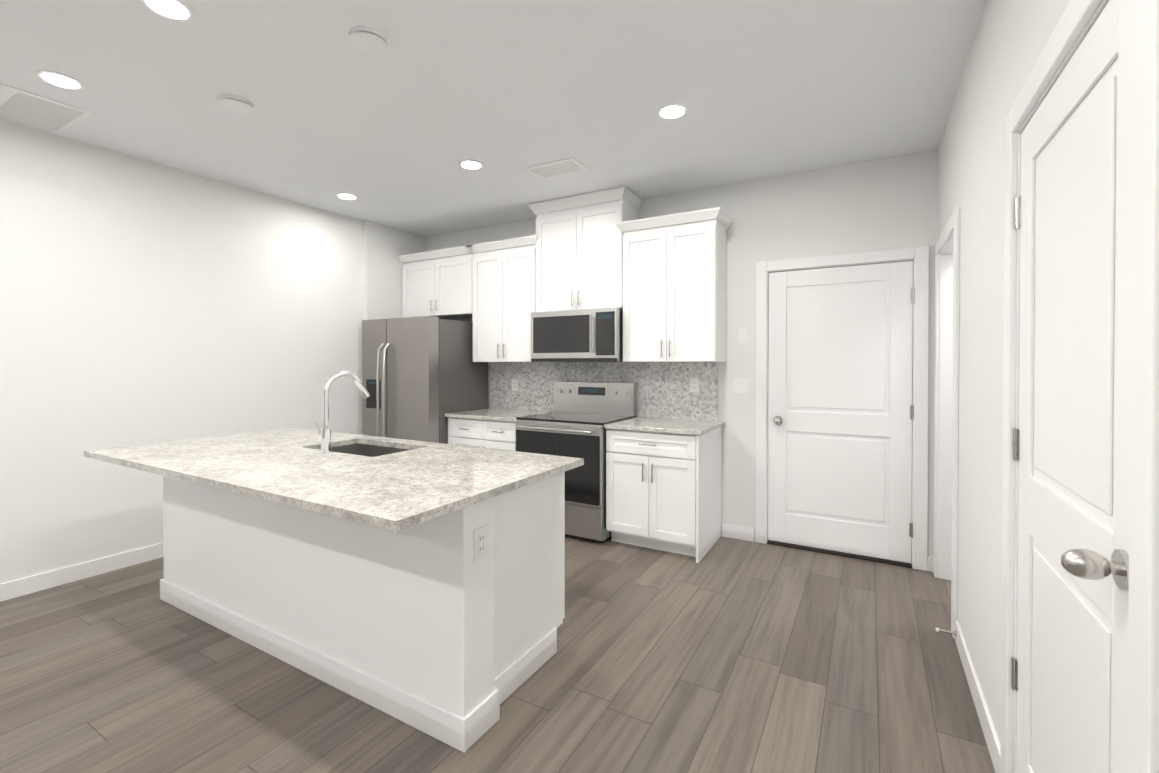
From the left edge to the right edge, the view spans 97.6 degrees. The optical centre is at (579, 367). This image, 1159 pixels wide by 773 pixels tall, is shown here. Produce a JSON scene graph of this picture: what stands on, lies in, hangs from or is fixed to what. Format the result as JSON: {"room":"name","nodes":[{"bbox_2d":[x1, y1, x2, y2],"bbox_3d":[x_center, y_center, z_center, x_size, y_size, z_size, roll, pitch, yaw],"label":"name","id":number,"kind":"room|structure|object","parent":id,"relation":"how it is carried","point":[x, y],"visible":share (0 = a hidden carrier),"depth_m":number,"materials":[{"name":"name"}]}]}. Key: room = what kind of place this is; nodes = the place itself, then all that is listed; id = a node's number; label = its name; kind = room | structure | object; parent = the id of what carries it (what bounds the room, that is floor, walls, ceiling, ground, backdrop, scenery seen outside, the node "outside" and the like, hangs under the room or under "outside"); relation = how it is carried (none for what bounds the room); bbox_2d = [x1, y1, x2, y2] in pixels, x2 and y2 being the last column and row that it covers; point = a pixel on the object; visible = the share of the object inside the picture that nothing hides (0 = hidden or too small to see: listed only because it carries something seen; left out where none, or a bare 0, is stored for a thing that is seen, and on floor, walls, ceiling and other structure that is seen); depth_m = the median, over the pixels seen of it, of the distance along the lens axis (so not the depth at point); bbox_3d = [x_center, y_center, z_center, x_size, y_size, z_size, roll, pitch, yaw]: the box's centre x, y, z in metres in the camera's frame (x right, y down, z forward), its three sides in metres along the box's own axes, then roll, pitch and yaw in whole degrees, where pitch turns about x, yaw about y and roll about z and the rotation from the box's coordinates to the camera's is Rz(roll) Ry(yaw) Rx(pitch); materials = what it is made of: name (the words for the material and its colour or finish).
{"room":"kitchen","nodes":[
{"label":"kitchen","id":0,"kind":"room"},
{"bbox_2d":[0,119,362,583],"bbox_3d":[-3.865,-0.031,2.009,0.120,2.740,6.840,0,1,30],"label":"wall","id":1,"kind":"structure","parent":0,"point":[142,301],"depth_m":3.42,"materials":[{"name":"paint"}]},
{"bbox_2d":[0,543,163,601],"bbox_3d":[-3.800,1.289,1.983,0.030,0.100,6.840,0,1,30],"label":"baseboard","id":2,"kind":"structure","parent":1,"relation":"attached to","point":[42,581],"depth_m":3.16,"materials":[{"name":"white wood"}]},
{"bbox_2d":[362,220,425,319],"bbox_3d":[-1.922,-0.059,5.341,0.182,2.740,0.874,0,1,30],"label":"wall","id":3,"kind":"structure","parent":0,"point":[384,247],"depth_m":5.08,"materials":[{"name":"paint"}]},
{"bbox_2d":[0,0,985,236],"bbox_3d":[-0.705,-1.446,1.487,6.671,0.100,9.094,0,1,30],"label":"ceiling","id":4,"kind":"structure","parent":0,"point":[505,93],"depth_m":2.57,"materials":[{"name":"paint"}]},
{"bbox_2d":[0,86,91,133],"bbox_3d":[-2.979,-1.403,2.792,0.500,0.008,0.300,0,1,30],"label":"ceiling vent","id":5,"kind":"object","parent":4,"relation":"in","point":[32,109],"visible":0.98,"depth_m":2.78,"materials":[{"name":"white metal"}]},
{"bbox_2d":[35,70,84,89],"bbox_3d":[-2.535,-1.401,2.481,0.170,0.007,0.170,0,1,30],"label":"recessed light","id":6,"kind":"object","parent":4,"relation":"in","point":[60,80],"visible":1,"depth_m":2.47,"materials":[{"name":"white"}]},
{"bbox_2d":[140,0,194,21],"bbox_3d":[-1.596,-1.397,1.967,0.170,0.007,0.170,0,1,30],"label":"recessed light","id":7,"kind":"object","parent":4,"relation":"in","point":[178,10],"visible":1,"depth_m":1.98,"materials":[{"name":"white plastic"}]},
{"bbox_2d":[218,94,253,113],"bbox_3d":[-1.818,-1.393,2.687,0.156,0.026,0.156,0,1,30],"label":"smoke detector","id":8,"kind":"object","parent":4,"relation":"in","point":[235,103],"visible":0.98,"depth_m":2.67,"materials":[{"name":"white plastic"}]},
{"bbox_2d":[336,193,357,199],"bbox_3d":[-1.927,-1.415,4.207,0.170,0.007,0.170,0,1,30],"label":"recessed light","id":9,"kind":"object","parent":4,"relation":"in","point":[347,196],"visible":1,"depth_m":4.20,"materials":[{"name":"white plastic"}]},
{"bbox_2d":[349,26,387,54],"bbox_3d":[-0.898,-1.389,2.160,0.156,0.026,0.156,0,1,30],"label":"smoke detector","id":10,"kind":"object","parent":4,"relation":"in","point":[368,40],"visible":1,"depth_m":2.14,"materials":[{"name":"white plastic"}]},
{"bbox_2d":[459,160,482,169],"bbox_3d":[-0.755,-1.410,3.536,0.170,0.007,0.170,0,1,30],"label":"recessed light","id":11,"kind":"object","parent":4,"relation":"in","point":[471,164],"visible":1,"depth_m":3.52,"materials":[{"name":"white plastic"}]},
{"bbox_2d":[524,157,588,178],"bbox_3d":[-0.163,-1.410,3.606,0.400,0.008,0.230,0,1,30],"label":"ceiling vent","id":12,"kind":"object","parent":4,"relation":"in","point":[558,168],"visible":1,"depth_m":3.59,"materials":[{"name":"white metal"}]},
{"bbox_2d":[657,103,687,119],"bbox_3d":[0.510,-1.403,2.789,0.170,0.007,0.170,0,1,30],"label":"recessed light","id":13,"kind":"object","parent":4,"relation":"in","point":[672,111],"visible":1,"depth_m":2.78,"materials":[{"name":"white plastic"}]},
{"bbox_2d":[0,535,994,772],"bbox_3d":[-0.705,1.373,1.511,6.671,0.060,9.094,0,1,30],"label":"floor","id":14,"kind":"structure","parent":0,"point":[727,655],"depth_m":2.13,"materials":[{"name":"brown wood"}]},
{"bbox_2d":[156,428,583,752],"bbox_3d":[-1.202,0.898,2.686,2.314,0.870,0.811,0,1,30],"label":"kitchen island","id":15,"kind":"object","parent":14,"relation":"on","point":[419,585],"depth_m":2.14,"materials":[{"name":"white"}]},
{"bbox_2d":[84,447,583,530],"bbox_3d":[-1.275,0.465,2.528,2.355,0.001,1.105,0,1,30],"label":"island countertop","id":16,"kind":"structure","parent":15,"relation":"on","point":[370,506],"depth_m":1.87,"materials":[{"name":"beige stone"}]},
{"bbox_2d":[315,371,369,453],"bbox_3d":[-1.248,0.226,2.678,0.110,0.414,0.286,0,1,30],"label":"faucet","id":17,"kind":"object","parent":16,"relation":"on","point":[325,433],"depth_m":2.56,"materials":[{"name":"silver metal"}]},
{"bbox_2d":[292,439,435,462],"bbox_3d":[-1.172,0.557,2.766,0.648,0.213,0.408,0,1,30],"label":"sink","id":18,"kind":"object","parent":16,"relation":"in","point":[355,448],"depth_m":2.91,"materials":[{"name":"grey metal"}]},
{"bbox_2d":[473,525,487,562],"bbox_3d":[-0.359,0.641,1.846,0.008,0.116,0.072,0,1,30],"label":"outlet","id":19,"kind":"object","parent":15,"relation":"attached to","point":[480,532],"depth_m":1.84,"materials":[{"name":"white plastic"}]},
{"bbox_2d":[362,316,487,443],"bbox_3d":[-1.517,0.432,4.947,0.883,1.765,0.863,0,1,30],"label":"refrigerator","id":20,"kind":"object","parent":14,"relation":"on","point":[422,376],"visible":0.67,"depth_m":4.62,"materials":[{"name":"metal"}]},
{"bbox_2d":[448,418,514,450],"bbox_3d":[-0.700,0.882,4.655,0.807,0.870,0.620,0,1,30],"label":"base cabinet","id":21,"kind":"object","parent":14,"relation":"on","point":[473,432],"depth_m":4.38,"materials":[{"name":"white wood"}]},
{"bbox_2d":[448,417,450,443],"bbox_3d":[-1.029,0.880,4.854,0.039,0.870,0.600,0,1,30],"label":"filler panel","id":22,"kind":"object","parent":21,"relation":"in","point":[449,418],"depth_m":4.59,"materials":[{"name":"white wood"}]},
{"bbox_2d":[445,406,553,421],"bbox_3d":[-0.705,0.432,4.642,0.809,0.030,0.640,0,1,30],"label":"countertop","id":23,"kind":"structure","parent":21,"relation":"on","point":[491,415],"depth_m":4.49,"materials":[{"name":"beige stone"}]},
{"bbox_2d":[515,381,636,542],"bbox_3d":[-0.033,0.728,4.199,0.789,1.185,0.716,0,1,30],"label":"range","id":24,"kind":"object","parent":14,"relation":"on","point":[577,419],"visible":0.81,"depth_m":3.92,"materials":[{"name":"silver metal"}]},
{"bbox_2d":[606,426,721,562],"bbox_3d":[0.655,0.888,3.879,0.703,0.870,0.620,0,1,30],"label":"base cabinet","id":25,"kind":"object","parent":14,"relation":"on","point":[664,491],"depth_m":3.62,"materials":[{"name":"white wood"}]},
{"bbox_2d":[605,418,724,433],"bbox_3d":[0.659,0.439,3.862,0.728,0.030,0.640,0,1,30],"label":"countertop","id":26,"kind":"structure","parent":25,"relation":"on","point":[651,425],"depth_m":3.72,"materials":[{"name":"beige stone"}]},
{"bbox_2d":[426,148,938,555],"bbox_3d":[0.974,-0.049,4.119,6.059,2.740,0.120,0,1,30],"label":"wall","id":27,"kind":"structure","parent":0,"point":[742,205],"depth_m":3.75,"materials":[{"name":"paint"}]},
{"bbox_2d":[399,246,473,318],"bbox_3d":[-1.349,-0.823,5.179,0.953,0.620,0.330,0,1,30],"label":"upper cabinet","id":28,"kind":"object","parent":27,"relation":"attached to","point":[439,283],"depth_m":5.01,"materials":[{"name":"white wood"}]},
{"bbox_2d":[466,238,533,361],"bbox_3d":[-0.647,-0.589,4.779,0.784,1.080,0.330,0,1,30],"label":"upper cabinet","id":29,"kind":"object","parent":27,"relation":"attached to","point":[503,271],"depth_m":4.61,"materials":[{"name":"white wood"}]},
{"bbox_2d":[512,379,517,390],"bbox_3d":[-0.633,0.174,4.952,0.072,0.116,0.008,0,1,30],"label":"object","id":30,"kind":"structure","parent":27,"relation":"attached to","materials":[{"name":"white plastic"}]},
{"bbox_2d":[534,190,641,311],"bbox_3d":[0.058,-0.936,4.373,0.832,0.921,0.330,0,1,30],"label":"upper cabinet","id":31,"kind":"object","parent":27,"relation":"attached to","point":[578,241],"depth_m":4.21,"materials":[{"name":"white wood"}]},
{"bbox_2d":[531,307,622,361],"bbox_3d":[0.024,-0.258,4.321,0.816,0.424,0.460,0,1,30],"label":"over-the-range microwave","id":32,"kind":"object","parent":31,"relation":"attached to","point":[588,335],"visible":0.96,"depth_m":4.13,"materials":[{"name":"silver metal"}]},
{"bbox_2d":[622,210,729,361],"bbox_3d":[0.743,-0.583,3.984,0.738,1.080,0.330,0,1,30],"label":"upper cabinet","id":33,"kind":"object","parent":27,"relation":"attached to","point":[661,281],"depth_m":3.82,"materials":[{"name":"white wood"}]},
{"bbox_2d":[690,378,698,391],"bbox_3d":[0.921,0.142,4.063,0.072,0.116,0.008,0,1,30],"label":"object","id":34,"kind":"structure","parent":27,"relation":"attached to","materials":[{"name":"white plastic"}]},
{"bbox_2d":[733,378,748,393],"bbox_3d":[1.240,0.143,3.892,0.120,0.116,0.010,0,1,30],"label":"light switch","id":35,"kind":"object","parent":27,"relation":"attached to","point":[740,385],"visible":1,"depth_m":3.89,"materials":[{"name":"white plastic"}]},
{"bbox_2d":[739,328,747,342],"bbox_3d":[1.254,-0.242,3.881,0.072,0.116,0.010,0,1,30],"label":"light switch","id":36,"kind":"object","parent":27,"relation":"attached to","point":[743,335],"visible":1,"depth_m":3.88,"materials":[{"name":"white plastic"}]},
{"bbox_2d":[768,261,914,562],"bbox_3d":[1.805,0.298,3.556,0.924,2.003,0.120,0,1,30],"label":"door","id":37,"kind":"structure","parent":27,"relation":"in","point":[840,405],"depth_m":3.56,"materials":[{"name":"white wood"}]},
{"bbox_2d":[755,245,928,570],"bbox_3d":[1.831,0.266,3.620,1.078,2.119,0.138,0,1,30],"label":"door frame","id":38,"kind":"structure","parent":27,"relation":"attached to","point":[918,256],"depth_m":3.40,"materials":[{"name":"white painted wood"}]},
{"bbox_2d":[938,146,939,238],"bbox_3d":[2.344,-0.041,3.212,0.120,2.740,0.094,0,1,30],"label":"wall","id":39,"kind":"structure","parent":0,"point":[939,198],"depth_m":3.23,"materials":[{"name":"paint"}]},
{"bbox_2d":[940,0,1069,744],"bbox_3d":[1.631,-0.030,1.966,0.120,2.740,2.775,0,1,30],"label":"wall","id":40,"kind":"structure","parent":0,"point":[988,89],"depth_m":1.94,"materials":[{"name":"paint"}]},
{"bbox_2d":[933,207,959,638],"bbox_3d":[2.129,0.273,2.839,0.156,2.119,0.898,0,1,30],"label":"trim","id":41,"kind":"structure","parent":40,"relation":"attached to","point":[946,385],"depth_m":3.16,"materials":[{"name":"white wood"}]},
{"bbox_2d":[955,621,1000,772],"bbox_3d":[1.590,1.289,2.039,0.013,0.100,1.000,0,1,30],"label":"baseboard","id":42,"kind":"structure","parent":40,"relation":"attached to","point":[993,744],"depth_m":1.92,"materials":[{"name":"white wood"}]},
{"bbox_2d":[936,628,956,636],"bbox_3d":[1.769,1.276,2.449,0.081,0.024,0.024,0,1,30],"label":"doorstop","id":43,"kind":"object","parent":42,"relation":"attached to","point":[946,631],"visible":1,"depth_m":2.44,"materials":[{"name":"grey metal"}]},
{"bbox_2d":[1011,0,1133,772],"bbox_3d":[1.087,0.325,1.177,0.121,2.018,0.814,0,1,30],"label":"door","id":44,"kind":"structure","parent":40,"relation":"in","point":[1071,437],"depth_m":1.08,"materials":[{"name":"white wood"}]},
{"bbox_2d":[1000,0,1158,772],"bbox_3d":[1.143,0.287,1.134,0.138,2.119,0.968,0,1,30],"label":"door frame","id":45,"kind":"structure","parent":40,"relation":"attached to","point":[1076,22],"depth_m":0.79,"materials":[{"name":"white wood"}]}
]}

